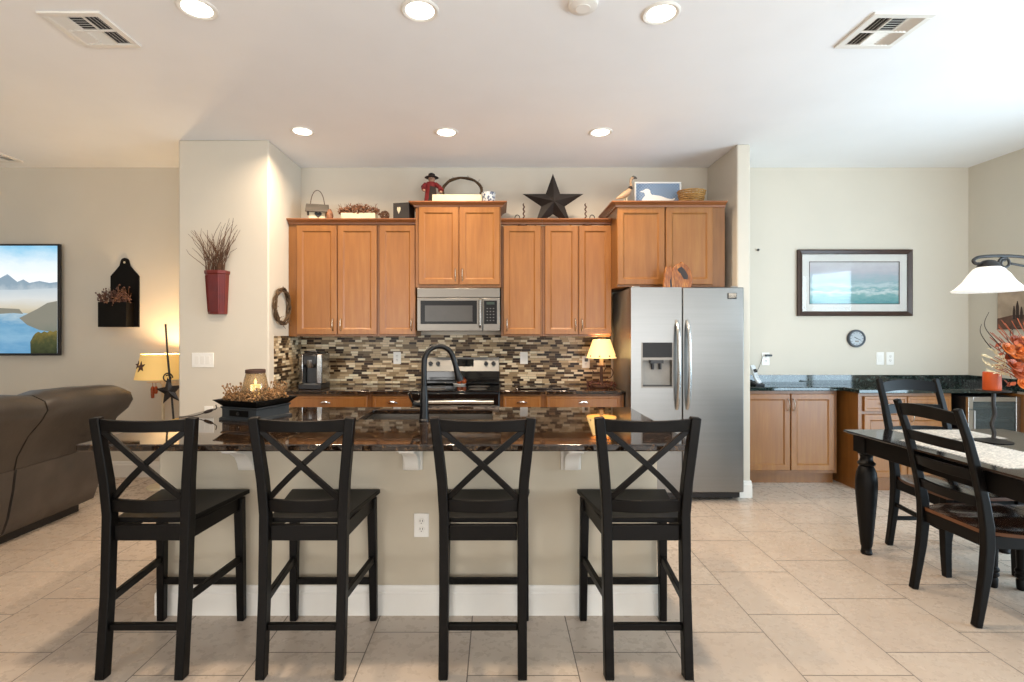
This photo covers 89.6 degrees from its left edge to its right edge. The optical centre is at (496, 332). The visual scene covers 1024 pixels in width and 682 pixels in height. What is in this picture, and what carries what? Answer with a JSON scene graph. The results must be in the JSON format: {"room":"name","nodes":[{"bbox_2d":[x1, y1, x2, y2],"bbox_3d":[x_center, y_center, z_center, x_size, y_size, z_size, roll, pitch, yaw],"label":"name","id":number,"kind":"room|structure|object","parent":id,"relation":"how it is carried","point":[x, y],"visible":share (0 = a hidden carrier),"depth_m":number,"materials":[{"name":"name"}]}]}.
{"room":"kitchen","nodes":[
{"label":"kitchen","id":0,"kind":"room"},
{"bbox_2d":[0,168,967,460],"bbox_3d":[-1.380,-0.105,5.129,12.240,3.045,0.120,0,0,0],"label":"wall","id":1,"kind":"structure","parent":0,"point":[100,217],"depth_m":5.07,"materials":[{"name":"paint"}]},
{"bbox_2d":[0,244,61,355],"bbox_3d":[-5.205,-0.323,5.030,1.920,1.082,0.076,0,0,0],"label":"picture","id":2,"kind":"object","parent":1,"relation":"attached to","point":[30,274],"visible":1,"depth_m":4.99,"materials":[{"name":"blue paper"}]},
{"bbox_2d":[95,258,139,326],"bbox_3d":[-3.706,-0.398,4.993,0.383,0.680,0.150,0,0,0],"label":"wall box","id":3,"kind":"object","parent":1,"relation":"attached to","point":[122,309],"visible":1,"depth_m":5.00,"materials":[{"name":"black paint"}]},
{"bbox_2d":[112,461,159,476],"bbox_3d":[-5.043,1.339,5.061,4.715,0.155,0.016,0,0,0],"label":"baseboard","id":4,"kind":"structure","parent":1,"relation":"attached to","point":[121,468],"depth_m":5.05,"materials":[{"name":"white paint"}]},
{"bbox_2d":[286,218,376,335],"bbox_3d":[-1.514,-0.507,4.883,0.816,1.079,0.370,0,0,0],"label":"upper cabinet","id":5,"kind":"object","parent":1,"relation":"attached to","point":[333,261],"visible":0.98,"depth_m":4.74,"materials":[{"name":"brown wood"}]},
{"bbox_2d":[305,190,328,217],"bbox_3d":[-1.669,-1.189,4.790,0.200,0.284,0.177,0,0,-14],"label":"birdhouse","id":6,"kind":"object","parent":5,"relation":"on","point":[313,210],"visible":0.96,"depth_m":4.74,"materials":[{"name":"beige paint"}]},
{"bbox_2d":[326,209,333,217],"bbox_3d":[-1.539,-1.095,4.740,0.068,0.095,0.066,0,0,0],"label":"pine cone","id":7,"kind":"object","parent":5,"relation":"on","point":[329,214],"visible":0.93,"depth_m":4.72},
{"bbox_2d":[337,203,379,217],"bbox_3d":[-1.282,-1.127,4.786,0.395,0.160,0.129,0,0,0],"label":"flower box","id":8,"kind":"object","parent":5,"relation":"on","point":[347,212],"visible":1,"depth_m":4.74,"materials":[{"name":"beige paint"}]},
{"bbox_2d":[376,218,420,335],"bbox_3d":[-0.925,-0.507,4.883,0.360,1.079,0.370,0,0,0],"label":"upper cabinet","id":9,"kind":"object","parent":1,"relation":"attached to","point":[396,237],"visible":0.89,"depth_m":4.74,"materials":[{"name":"brown wood"}]},
{"bbox_2d":[380,211,389,217],"bbox_3d":[-1.042,-1.092,4.780,0.089,0.088,0.089,0,0,0],"label":"ball","id":10,"kind":"object","parent":9,"relation":"on","point":[386,213],"visible":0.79,"depth_m":4.75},
{"bbox_2d":[393,202,414,217],"bbox_3d":[-0.865,-1.121,4.789,0.156,0.148,0.142,0,0,12],"label":"box","id":11,"kind":"object","parent":9,"relation":"on","point":[400,210],"visible":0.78,"depth_m":4.72,"materials":[{"name":"wood"}]},
{"bbox_2d":[274,335,610,390],"bbox_3d":[-0.403,0.260,4.755,3.045,0.485,0.626,0,0,0],"label":"backsplash","id":12,"kind":"structure","parent":1,"relation":"attached to","point":[353,359],"depth_m":5.06,"materials":[{"name":"tile"}]},
{"bbox_2d":[393,352,400,363],"bbox_3d":[-0.980,0.245,5.054,0.075,0.118,0.009,0,0,0],"label":"wall outlet","id":13,"kind":"object","parent":12,"relation":"attached to","point":[396,355],"visible":1,"depth_m":5.05,"materials":[{"name":"white plastic"}]},
{"bbox_2d":[520,352,527,363],"bbox_3d":[0.265,0.245,5.054,0.075,0.118,0.008,0,0,0],"label":"wall outlet","id":14,"kind":"object","parent":12,"relation":"attached to","point":[523,355],"visible":1,"depth_m":5.05,"materials":[{"name":"white plastic"}]},
{"bbox_2d":[582,356,589,367],"bbox_3d":[0.873,0.284,5.041,0.075,0.118,0.034,0,0,0],"label":"wall outlet","id":15,"kind":"object","parent":12,"relation":"attached to","point":[585,361],"visible":0.97,"depth_m":5.05,"materials":[{"name":"white plastic"}]},
{"bbox_2d":[409,201,506,290],"bbox_3d":[-0.354,-0.803,4.858,0.889,0.779,0.422,0,0,0],"label":"upper cabinet","id":16,"kind":"object","parent":1,"relation":"attached to","point":[458,243],"visible":0.96,"depth_m":4.69,"materials":[{"name":"brown wood"}]},
{"bbox_2d":[421,173,442,200],"bbox_3d":[-0.601,-1.344,4.804,0.213,0.302,0.141,0,0,0],"label":"doll","id":17,"kind":"object","parent":16,"relation":"on","point":[429,188],"visible":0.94,"depth_m":4.78,"materials":[{"name":"red fabric"}]},
{"bbox_2d":[432,194,481,200],"bbox_3d":[-0.367,-1.231,4.770,0.451,0.076,0.110,0,0,0],"label":"box","id":18,"kind":"object","parent":16,"relation":"on","point":[435,197],"visible":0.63,"depth_m":4.71,"materials":[{"name":"paint"}]},
{"bbox_2d":[417,288,499,330],"bbox_3d":[-0.347,-0.212,4.824,0.748,0.387,0.466,0,0,0],"label":"microwave","id":19,"kind":"object","parent":16,"relation":"attached to","point":[438,309],"visible":1,"depth_m":4.64,"materials":[{"name":"metal"}]},
{"bbox_2d":[441,177,482,193],"bbox_3d":[-0.330,-1.349,4.885,0.396,0.292,0.052,0,0,0],"label":"wreath","id":20,"kind":"object","parent":16,"relation":"on","point":[454,178],"visible":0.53,"depth_m":4.88,"materials":[{"name":"brown wicker"}]},
{"bbox_2d":[482,191,495,200],"bbox_3d":[-0.077,-1.244,4.770,0.132,0.102,0.132,0,0,0],"label":"crock","id":21,"kind":"object","parent":16,"relation":"on","point":[487,195],"visible":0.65,"depth_m":4.71,"materials":[{"name":"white ceramic"}]},
{"bbox_2d":[501,218,542,335],"bbox_3d":[0.227,-0.507,4.883,0.378,1.079,0.370,0,0,0],"label":"upper cabinet","id":22,"kind":"object","parent":1,"relation":"attached to","point":[521,246],"visible":0.95,"depth_m":4.74,"materials":[{"name":"brown wood"}]},
{"bbox_2d":[515,203,526,225],"bbox_3d":[0.229,-1.095,4.775,0.109,0.212,0.090,0,0,34],"label":"candle holder","id":23,"kind":"object","parent":22,"relation":"on","point":[523,203],"visible":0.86,"depth_m":4.76,"materials":[{"name":"metal"}]},
{"bbox_2d":[542,218,611,335],"bbox_3d":[0.735,-0.507,4.883,0.635,1.079,0.370,0,0,0],"label":"upper cabinet","id":24,"kind":"object","parent":1,"relation":"attached to","point":[576,260],"visible":0.97,"depth_m":4.74,"materials":[{"name":"brown wood"}]},
{"bbox_2d":[523,175,582,225],"bbox_3d":[0.521,-1.237,4.763,0.570,0.497,0.075,0,0,0],"label":"star","id":25,"kind":"object","parent":24,"relation":"on","point":[552,202],"visible":0.94,"depth_m":4.77,"materials":[{"name":"metal"}]},
{"bbox_2d":[582,203,594,225],"bbox_3d":[0.841,-1.095,4.765,0.109,0.212,0.090,0,0,35],"label":"candle holder","id":26,"kind":"object","parent":24,"relation":"on","point":[585,203],"visible":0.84,"depth_m":4.76,"materials":[{"name":"metal"}]},
{"bbox_2d":[598,201,727,291],"bbox_3d":[1.497,-0.775,4.764,1.002,0.743,0.610,0,0,0],"label":"upper cabinet","id":27,"kind":"object","parent":1,"relation":"attached to","point":[647,237],"visible":0.79,"depth_m":4.50,"materials":[{"name":"brown wood"}]},
{"bbox_2d":[616,176,636,200],"bbox_3d":[1.154,-1.276,4.596,0.180,0.259,0.090,0,0,24],"label":"goose","id":28,"kind":"object","parent":27,"relation":"on","point":[626,193],"visible":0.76,"depth_m":4.58,"materials":[{"name":"beige wood"}]},
{"bbox_2d":[634,182,680,200],"bbox_3d":[1.466,-1.262,4.698,0.424,0.231,0.016,0,0,0],"label":"picture","id":29,"kind":"object","parent":27,"relation":"on","point":[643,191],"visible":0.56,"depth_m":4.69,"materials":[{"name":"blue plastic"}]},
{"bbox_2d":[677,188,705,200],"bbox_3d":[1.732,-1.207,4.588,0.253,0.120,0.193,0,0,0],"label":"basket","id":30,"kind":"object","parent":27,"relation":"on","point":[693,193],"visible":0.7,"depth_m":4.52,"materials":[{"name":"wicker"}]},
{"bbox_2d":[762,353,771,364],"bbox_3d":[2.649,0.255,5.051,0.088,0.125,0.034,0,0,0],"label":"wall outlet","id":31,"kind":"object","parent":1,"relation":"attached to","point":[765,360],"visible":1,"depth_m":5.06,"materials":[{"name":"white plastic"}]},
{"bbox_2d":[797,249,912,315],"bbox_3d":[3.509,-0.492,5.050,1.121,0.651,0.035,0,0,0],"label":"framed picture","id":32,"kind":"object","parent":1,"relation":"attached to","point":[830,282],"visible":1,"depth_m":5.05,"materials":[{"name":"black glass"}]},
{"bbox_2d":[847,330,865,346],"bbox_3d":[3.528,0.054,5.053,0.174,0.174,0.029,0,0,0],"label":"wall clock","id":33,"kind":"object","parent":1,"relation":"attached to","point":[855,338],"visible":1,"depth_m":5.05,"materials":[{"name":"metal"}]},
{"bbox_2d":[876,352,883,364],"bbox_3d":[3.767,0.251,5.064,0.075,0.125,0.008,0,0,0],"label":"switch plate","id":34,"kind":"object","parent":1,"relation":"attached to","point":[879,355],"visible":1,"depth_m":5.06,"materials":[{"name":"white plastic"}]},
{"bbox_2d":[750,375,1023,391],"bbox_3d":[3.413,0.465,4.534,2.455,0.105,1.068,0,0,0],"label":"backsplash","id":35,"kind":"structure","parent":1,"relation":"attached to","point":[765,379],"depth_m":5.05,"materials":[{"name":"black stone"}]},
{"bbox_2d":[886,352,893,364],"bbox_3d":[3.865,0.251,5.064,0.075,0.125,0.009,0,0,0],"label":"wall outlet","id":36,"kind":"object","parent":1,"relation":"attached to","point":[889,355],"visible":1,"depth_m":5.06,"materials":[{"name":"white plastic"}]},
{"bbox_2d":[0,0,1023,167],"bbox_3d":[-1.380,-1.678,0.934,12.240,0.100,8.469,0,0,0],"label":"ceiling","id":37,"kind":"structure","parent":0,"point":[521,83],"depth_m":3.37,"materials":[{"name":"paint"}]},
{"bbox_2d":[0,153,23,161],"bbox_3d":[-4.640,-1.621,4.720,0.320,0.012,0.320,0,0,0],"label":"ceiling vent","id":38,"kind":"object","parent":37,"relation":"in","point":[3,158],"visible":1,"depth_m":4.80,"materials":[{"name":"white metal"}]},
{"bbox_2d":[36,11,141,47],"bbox_3d":[-2.170,-1.621,2.760,0.320,0.012,0.320,0,0,0],"label":"ceiling vent","id":39,"kind":"object","parent":37,"relation":"in","point":[91,29],"visible":1,"depth_m":2.75,"materials":[{"name":"white metal"}]},
{"bbox_2d":[174,0,218,19],"bbox_3d":[-1.503,-1.623,2.580,0.192,0.008,0.192,0,0,0],"label":"recessed light","id":40,"kind":"object","parent":37,"relation":"in","point":[197,9],"visible":1,"depth_m":2.58,"materials":[{"name":"white paint"}]},
{"bbox_2d":[290,126,314,135],"bbox_3d":[-1.568,-1.623,4.151,0.192,0.008,0.192,0,0,0],"label":"recessed light","id":41,"kind":"object","parent":37,"relation":"in","point":[298,130],"visible":1,"depth_m":4.14,"materials":[{"name":"white paint"}]},
{"bbox_2d":[401,0,438,21],"bbox_3d":[-0.388,-1.623,2.596,0.192,0.008,0.192,0,0,0],"label":"recessed light","id":42,"kind":"object","parent":37,"relation":"in","point":[414,10],"visible":1,"depth_m":2.59,"materials":[{"name":"white paint"}]},
{"bbox_2d":[435,127,457,136],"bbox_3d":[-0.409,-1.623,4.171,0.192,0.008,0.192,0,0,0],"label":"recessed light","id":43,"kind":"object","parent":37,"relation":"in","point":[444,131],"visible":1,"depth_m":4.17,"materials":[{"name":"white paint"}]},
{"bbox_2d":[568,0,597,15],"bbox_3d":[0.424,-1.611,2.537,0.150,0.032,0.150,0,0,0],"label":"smoke detector","id":44,"kind":"object","parent":37,"relation":"attached to","point":[576,7],"visible":1,"depth_m":2.52,"materials":[{"name":"white paint"}]},
{"bbox_2d":[588,127,612,136],"bbox_3d":[0.838,-1.623,4.171,0.192,0.008,0.192,0,0,0],"label":"recessed light","id":45,"kind":"object","parent":37,"relation":"in","point":[602,131],"visible":1,"depth_m":4.17,"materials":[{"name":"white paint"}]},
{"bbox_2d":[641,1,680,24],"bbox_3d":[0.834,-1.623,2.620,0.192,0.008,0.192,0,0,0],"label":"recessed light","id":46,"kind":"object","parent":37,"relation":"in","point":[663,12],"visible":1,"depth_m":2.61,"materials":[{"name":"white paint"}]},
{"bbox_2d":[834,12,937,48],"bbox_3d":[2.075,-1.621,2.770,0.320,0.012,0.320,0,0,0],"label":"ceiling vent","id":47,"kind":"object","parent":37,"relation":"in","point":[881,30],"visible":1,"depth_m":2.75,"materials":[{"name":"white metal"}]},
{"bbox_2d":[950,254,1023,293],"bbox_3d":[3.060,-0.924,2.754,1.173,1.405,0.310,0,0,0],"label":"pendant light","id":48,"kind":"object","parent":37,"relation":"hanging from","point":[989,276],"visible":1,"depth_m":2.71,"materials":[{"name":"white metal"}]},
{"bbox_2d":[0,477,1023,681],"bbox_3d":[-1.380,1.467,0.934,12.240,0.100,8.469,0,0,0],"label":"floor","id":49,"kind":"structure","parent":0,"point":[783,588],"depth_m":2.48,"materials":[{"name":"beige tile"}]},
{"bbox_2d":[0,385,132,543],"bbox_3d":[-3.563,0.895,2.855,1.275,1.044,2.610,0,0,0],"label":"sofa","id":50,"kind":"object","parent":49,"relation":"on","point":[44,480],"visible":0.96,"depth_m":3.56,"materials":[{"name":"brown leather"}]},
{"bbox_2d":[134,353,178,490],"bbox_3d":[-3.078,0.805,4.747,0.444,1.223,0.444,0,0,0],"label":"floor lamp","id":51,"kind":"object","parent":49,"relation":"on","point":[150,367],"visible":0.72,"depth_m":4.59,"materials":[{"name":"yellow fabric"}]},
{"bbox_2d":[157,324,178,418],"bbox_3d":[-2.862,0.669,4.572,0.250,1.498,0.179,0,0,25],"label":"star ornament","id":52,"kind":"object","parent":49,"relation":"on","point":[169,391],"visible":0.73,"depth_m":4.54,"materials":[{"name":"metal"}]},
{"bbox_2d":[89,416,249,679],"bbox_3d":[-1.459,0.882,2.337,0.443,1.072,0.485,0,0,0],"label":"bar stool","id":53,"kind":"object","parent":49,"relation":"on","point":[196,510],"visible":1,"depth_m":2.13,"materials":[{"name":"black paint"}]},
{"bbox_2d":[179,140,300,415],"bbox_3d":[-2.305,-0.105,4.706,0.760,3.045,0.727,0,0,0],"label":"wall pier","id":54,"kind":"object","parent":49,"relation":"on","point":[252,185],"visible":0.52,"depth_m":4.34,"materials":[{"name":"paint"}]},
{"bbox_2d":[192,353,213,366],"bbox_3d":[-2.479,0.228,4.338,0.185,0.122,0.008,0,0,0],"label":"switch plate","id":55,"kind":"object","parent":54,"relation":"attached to","point":[198,359],"visible":1,"depth_m":4.34,"materials":[{"name":"white plastic"}]},
{"bbox_2d":[187,221,239,313],"bbox_3d":[-2.356,-0.555,4.281,0.455,0.795,0.120,0,0,0],"label":"vase","id":56,"kind":"object","parent":54,"relation":"attached to","point":[217,280],"visible":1,"depth_m":4.26,"materials":[{"name":"red metal"}]},
{"bbox_2d":[272,287,291,328],"bbox_3d":[-1.891,-0.225,4.547,0.054,0.381,0.358,0,0,0],"label":"twig wreath","id":57,"kind":"object","parent":54,"relation":"attached to","point":[287,295],"visible":1,"depth_m":4.52,"materials":[{"name":"brown wicker"}]},
{"bbox_2d":[248,416,379,679],"bbox_3d":[-0.806,0.882,2.337,0.443,1.072,0.485,0,0,0],"label":"bar stool","id":58,"kind":"object","parent":49,"relation":"on","point":[348,507],"visible":1,"depth_m":2.13,"materials":[{"name":"black paint"}]},
{"bbox_2d":[287,394,370,406],"bbox_3d":[-1.516,0.976,4.765,0.813,0.882,0.607,0,0,0],"label":"base cabinet","id":59,"kind":"object","parent":49,"relation":"on","point":[303,400],"visible":0.22,"depth_m":4.50,"materials":[{"name":"brown wood"}]},
{"bbox_2d":[279,384,420,393],"bbox_3d":[-1.325,0.519,4.764,1.175,0.032,0.587,0,0,0],"label":"countertop","id":60,"kind":"structure","parent":59,"relation":"on","point":[333,388],"depth_m":4.58,"materials":[{"name":"brown stone"}]},
{"bbox_2d":[298,351,329,388],"bbox_3d":[-1.673,0.330,4.717,0.216,0.346,0.266,0,0,0],"label":"coffee maker","id":61,"kind":"object","parent":60,"relation":"on","point":[314,366],"visible":1,"depth_m":4.62,"materials":[{"name":"black plastic"}]},
{"bbox_2d":[371,394,411,406],"bbox_3d":[-0.924,0.976,4.765,0.369,0.882,0.607,0,0,0],"label":"drawer","id":62,"kind":"object","parent":49,"relation":"on","point":[377,400],"visible":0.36,"depth_m":4.50,"materials":[{"name":"brown wood"}]},
{"bbox_2d":[155,451,657,615],"bbox_3d":[-0.447,0.976,2.949,2.539,0.882,1.103,0,0,0],"label":"kitchen island","id":63,"kind":"object","parent":49,"relation":"on","point":[408,565],"visible":0.45,"depth_m":2.60,"materials":[{"name":"beige paint"}]},
{"bbox_2d":[76,407,685,450],"bbox_3d":[-0.497,0.519,2.912,2.805,0.032,1.184,0,0,0],"label":"island countertop","id":64,"kind":"structure","parent":63,"relation":"on","point":[556,428],"depth_m":2.58,"materials":[{"name":"brown stone"}]},
{"bbox_2d":[179,405,216,416],"bbox_3d":[-1.783,0.465,3.089,0.222,0.075,0.042,0,0,0],"label":"lamp cord","id":65,"kind":"object","parent":64,"relation":"on","point":[208,410],"visible":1,"depth_m":3.09,"materials":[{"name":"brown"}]},
{"bbox_2d":[219,403,291,421],"bbox_3d":[-1.432,0.464,3.064,0.280,0.078,0.282,0,0,20],"label":"box","id":66,"kind":"object","parent":64,"relation":"on","point":[242,414],"visible":0.84,"depth_m":2.96,"materials":[{"name":"black wood"}]},
{"bbox_2d":[213,381,297,407],"bbox_3d":[-1.435,0.359,3.062,0.378,0.132,0.376,0,0,28],"label":"wooden tray","id":67,"kind":"object","parent":66,"relation":"on","point":[271,397],"visible":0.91,"depth_m":2.97,"materials":[{"name":"black paint"}]},
{"bbox_2d":[242,369,268,400],"bbox_3d":[-1.438,0.305,3.065,0.148,0.178,0.148,0,0,0],"label":"candle jar","id":68,"kind":"object","parent":67,"relation":"in","point":[254,378],"visible":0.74,"depth_m":3.01,"materials":[{"name":"glass"}]},
{"bbox_2d":[364,414,491,419],"bbox_3d":[-0.422,0.624,3.200,0.809,0.176,0.424,0,0,0],"label":"sink","id":69,"kind":"object","parent":64,"relation":"in","point":[373,416],"visible":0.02,"depth_m":3.40,"materials":[{"name":"metal"}]},
{"bbox_2d":[408,343,463,421],"bbox_3d":[-0.351,0.282,2.968,0.331,0.443,0.065,0,0,-19],"label":"faucet","id":70,"kind":"object","parent":64,"relation":"on","point":[423,403],"visible":1,"depth_m":2.93,"materials":[{"name":"black metal"}]},
{"bbox_2d":[414,513,428,536],"bbox_3d":[-0.381,0.968,2.592,0.075,0.120,0.009,0,0,0],"label":"wall outlet","id":71,"kind":"object","parent":63,"relation":"attached to","point":[421,520],"visible":1,"depth_m":2.59,"materials":[{"name":"white plastic"}]},
{"bbox_2d":[418,518,424,524],"bbox_3d":[-0.381,0.948,2.590,0.034,0.034,0.003,0,0,0],"label":"receptacle","id":72,"kind":"object","parent":71,"relation":"attached to","point":[421,521],"depth_m":2.59,"materials":[{"name":"white paint"}]},
{"bbox_2d":[418,526,424,532],"bbox_3d":[-0.381,0.988,2.590,0.034,0.034,0.003,0,0,0],"label":"receptacle","id":73,"kind":"object","parent":71,"relation":"attached to","point":[421,529],"depth_m":2.59,"materials":[{"name":"white paint"}]},
{"bbox_2d":[412,357,499,406],"bbox_3d":[-0.356,0.817,4.715,0.757,1.160,0.683,0,0,0],"label":"range","id":74,"kind":"object","parent":49,"relation":"on","point":[481,374],"visible":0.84,"depth_m":4.98,"materials":[{"name":"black metal"}]},
{"bbox_2d":[412,385,499,391],"bbox_3d":[-0.356,0.505,4.709,0.757,0.013,0.519,0,0,0],"label":"cooktop","id":75,"kind":"object","parent":74,"relation":"in","point":[431,388],"depth_m":4.62,"materials":[{"name":"black glass"}]},
{"bbox_2d":[430,416,535,679],"bbox_3d":[-0.058,0.882,2.337,0.443,1.072,0.485,0,0,0],"label":"bar stool","id":76,"kind":"object","parent":49,"relation":"on","point":[457,504],"visible":1,"depth_m":2.13,"materials":[{"name":"black paint"}]},
{"bbox_2d":[500,394,542,406],"bbox_3d":[0.215,0.976,4.765,0.377,0.882,0.607,0,0,0],"label":"drawer","id":77,"kind":"object","parent":49,"relation":"on","point":[506,400],"visible":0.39,"depth_m":4.50,"materials":[{"name":"brown wood"}]},
{"bbox_2d":[543,394,623,406],"bbox_3d":[0.758,0.976,4.765,0.707,0.882,0.607,0,0,0],"label":"drawer","id":78,"kind":"object","parent":49,"relation":"on","point":[549,400],"visible":0.19,"depth_m":4.50,"materials":[{"name":"brown wood"}]},
{"bbox_2d":[500,384,624,393],"bbox_3d":[0.571,0.519,4.764,1.091,0.032,0.587,0,0,0],"label":"countertop","id":79,"kind":"structure","parent":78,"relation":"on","point":[504,388],"depth_m":4.51,"materials":[{"name":"brown stone"}]},
{"bbox_2d":[515,386,569,388],"bbox_3d":[0.409,0.498,4.705,0.480,0.010,0.230,0,0,0],"label":"serving board","id":80,"kind":"object","parent":79,"relation":"on","point":[517,387],"visible":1,"depth_m":4.66,"materials":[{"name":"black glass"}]},
{"bbox_2d":[586,380,615,387],"bbox_3d":[0.965,0.473,4.768,0.274,0.059,0.272,0,0,0],"label":"wreath","id":81,"kind":"object","parent":79,"relation":"on","point":[606,383],"visible":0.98,"depth_m":4.72,"materials":[{"name":"brown plant"}]},
{"bbox_2d":[586,339,616,387],"bbox_3d":[0.968,0.282,4.770,0.276,0.442,0.276,0,0,0],"label":"table lamp","id":82,"kind":"object","parent":79,"relation":"on","point":[601,349],"visible":0.92,"depth_m":4.69,"materials":[{"name":"fabric"}]},
{"bbox_2d":[577,416,701,679],"bbox_3d":[0.622,0.882,2.337,0.443,1.072,0.485,0,0,0],"label":"bar stool","id":83,"kind":"object","parent":49,"relation":"on","point":[605,505],"visible":1,"depth_m":2.13,"materials":[{"name":"black paint"}]},
{"bbox_2d":[613,286,743,497],"bbox_3d":[1.591,0.512,4.604,0.944,1.811,0.751,0,0,0],"label":"refrigerator","id":84,"kind":"object","parent":49,"relation":"on","point":[679,351],"visible":0.84,"depth_m":4.30,"materials":[{"name":"metal"}]},
{"bbox_2d":[663,266,674,286],"bbox_3d":[1.441,-0.471,4.327,0.096,0.178,0.027,0,0,0],"label":"wood slab","id":85,"kind":"object","parent":84,"relation":"on","point":[668,280],"visible":1,"depth_m":4.31,"materials":[{"name":"brown wood"}]},
{"bbox_2d":[672,262,691,287],"bbox_3d":[1.563,-0.493,4.369,0.181,0.222,0.031,0,0,0],"label":"wood slab","id":86,"kind":"object","parent":84,"relation":"on","point":[682,274],"visible":0.73,"depth_m":4.35,"materials":[{"name":"brown wood"}]},
{"bbox_2d":[750,391,836,482],"bbox_3d":[2.684,0.978,4.908,0.993,0.878,0.277,0,0,0],"label":"base cabinet","id":87,"kind":"object","parent":49,"relation":"on","point":[793,434],"visible":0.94,"depth_m":4.81,"materials":[{"name":"brown wood"}]},
{"bbox_2d":[833,391,950,489],"bbox_3d":[3.668,0.978,4.813,0.835,0.878,0.467,0,0,0],"label":"base cabinet","id":88,"kind":"object","parent":49,"relation":"on","point":[855,411],"visible":0.33,"depth_m":4.63,"materials":[{"name":"brown wood"}]},
{"bbox_2d":[750,384,1016,392],"bbox_3d":[3.413,0.521,4.819,2.451,0.036,0.458,0,0,0],"label":"countertop","id":89,"kind":"structure","parent":88,"relation":"on","point":[856,388],"depth_m":4.78,"materials":[{"name":"black stone"}]},
{"bbox_2d":[750,365,764,385],"bbox_3d":[2.495,0.406,4.953,0.099,0.194,0.110,0,0,-14],"label":"cordless phone","id":90,"kind":"object","parent":89,"relation":"on","point":[757,382],"visible":0.94,"depth_m":4.95,"materials":[{"name":"white plastic"}]},
{"bbox_2d":[843,429,1023,555],"bbox_3d":[2.846,1.027,2.483,1.078,0.780,1.860,0,0,-1],"label":"dining table","id":91,"kind":"object","parent":49,"relation":"on","point":[887,444],"visible":0.65,"depth_m":3.14,"materials":[{"name":"black paint"}]},
{"bbox_2d":[915,440,965,456],"bbox_3d":[2.555,0.635,2.836,0.361,0.005,0.393,0,0,0],"label":"placemat","id":92,"kind":"object","parent":91,"relation":"on","point":[961,454],"depth_m":2.80,"materials":[{"name":"white fabric"}]},
{"bbox_2d":[893,430,1006,438],"bbox_3d":[2.830,0.635,3.237,0.488,0.004,0.275,0,0,0],"label":"placemat","id":93,"kind":"object","parent":91,"relation":"on","point":[952,434],"visible":0.56,"depth_m":3.24,"materials":[{"name":"white fabric"}]},
{"bbox_2d":[973,389,1013,444],"bbox_3d":[2.918,0.487,3.029,0.180,0.301,0.179,0,0,0],"label":"candle stand","id":94,"kind":"object","parent":91,"relation":"on","point":[992,439],"visible":0.93,"depth_m":3.02,"materials":[{"name":"black metal"}]},
{"bbox_2d":[982,371,1001,390],"bbox_3d":[2.912,0.279,3.029,0.084,0.112,0.084,0,0,0],"label":"pillar candle","id":95,"kind":"object","parent":94,"relation":"on","point":[990,381],"visible":0.83,"depth_m":3.00,"materials":[{"name":"orange wax"}]},
{"bbox_2d":[974,441,1023,467],"bbox_3d":[2.590,0.635,2.714,0.429,0.005,0.581,0,0,0],"label":"placemat","id":96,"kind":"object","parent":91,"relation":"on","point":[1003,457],"depth_m":2.64,"materials":[{"name":"white fabric"}]},
{"bbox_2d":[980,312,1023,388],"bbox_3d":[3.052,0.257,2.976,0.748,0.759,0.271,0,0,-19],"label":"flower arrangement","id":97,"kind":"object","parent":91,"relation":"on","point":[1014,352],"visible":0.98,"depth_m":2.89,"materials":[{"name":"orange plant"}]},
{"bbox_2d":[876,378,1023,577],"bbox_3d":[2.820,0.865,3.249,0.489,1.107,0.648,0,0,0],"label":"dining chair","id":98,"kind":"object","parent":49,"relation":"on","point":[905,483],"visible":0.43,"depth_m":3.39,"materials":[{"name":"black paint"}]},
{"bbox_2d":[893,398,1023,628],"bbox_3d":[2.513,0.892,2.672,0.648,1.055,0.470,0,0,0],"label":"dining chair","id":99,"kind":"object","parent":49,"relation":"on","point":[994,527],"visible":1,"depth_m":2.61,"materials":[{"name":"black paint"}]},
{"bbox_2d":[951,393,1020,431],"bbox_3d":[4.355,0.974,4.751,0.460,0.827,0.576,0,0,0],"label":"wine cooler","id":100,"kind":"object","parent":49,"relation":"on","point":[976,407],"visible":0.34,"depth_m":4.51,"materials":[{"name":"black metal"}]},
{"bbox_2d":[995,393,1023,432],"bbox_3d":[4.614,0.978,4.753,0.049,0.878,0.587,0,0,0],"label":"end panel","id":101,"kind":"object","parent":49,"relation":"on","point":[1009,394],"visible":0.02,"depth_m":4.51,"materials":[{"name":"brown wood"}]},
{"bbox_2d":[1006,505,1023,590],"bbox_3d":[3.144,0.892,2.640,0.648,1.055,0.470,0,0,0],"label":"dining chair","id":102,"kind":"object","parent":49,"relation":"on","point":[1019,570],"visible":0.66,"depth_m":2.83,"materials":[{"name":"black paint"}]},
{"bbox_2d":[708,145,749,480],"bbox_3d":[2.127,-0.105,4.754,0.115,3.045,0.629,0,0,0],"label":"wall","id":103,"kind":"structure","parent":0,"point":[729,176],"depth_m":4.44,"materials":[{"name":"paint"}]},
{"bbox_2d":[739,480,751,497],"bbox_3d":[2.135,1.345,4.596,0.131,0.145,0.345,0,0,0],"label":"baseboard","id":104,"kind":"structure","parent":103,"relation":"attached to","point":[747,493],"depth_m":4.42,"materials":[{"name":"white paint"}]},
{"bbox_2d":[968,148,1023,393],"bbox_3d":[4.700,-0.105,0.934,0.120,3.045,8.269,0,0,0],"label":"wall","id":105,"kind":"structure","parent":0,"point":[996,185],"depth_m":4.82,"materials":[{"name":"paint"}]},
{"bbox_2d":[997,291,1023,328],"bbox_3d":[4.626,-0.200,4.441,0.025,0.336,0.620,0,0,0],"label":"picture","id":106,"kind":"object","parent":105,"relation":"attached to","point":[1010,305],"visible":0.85,"depth_m":4.63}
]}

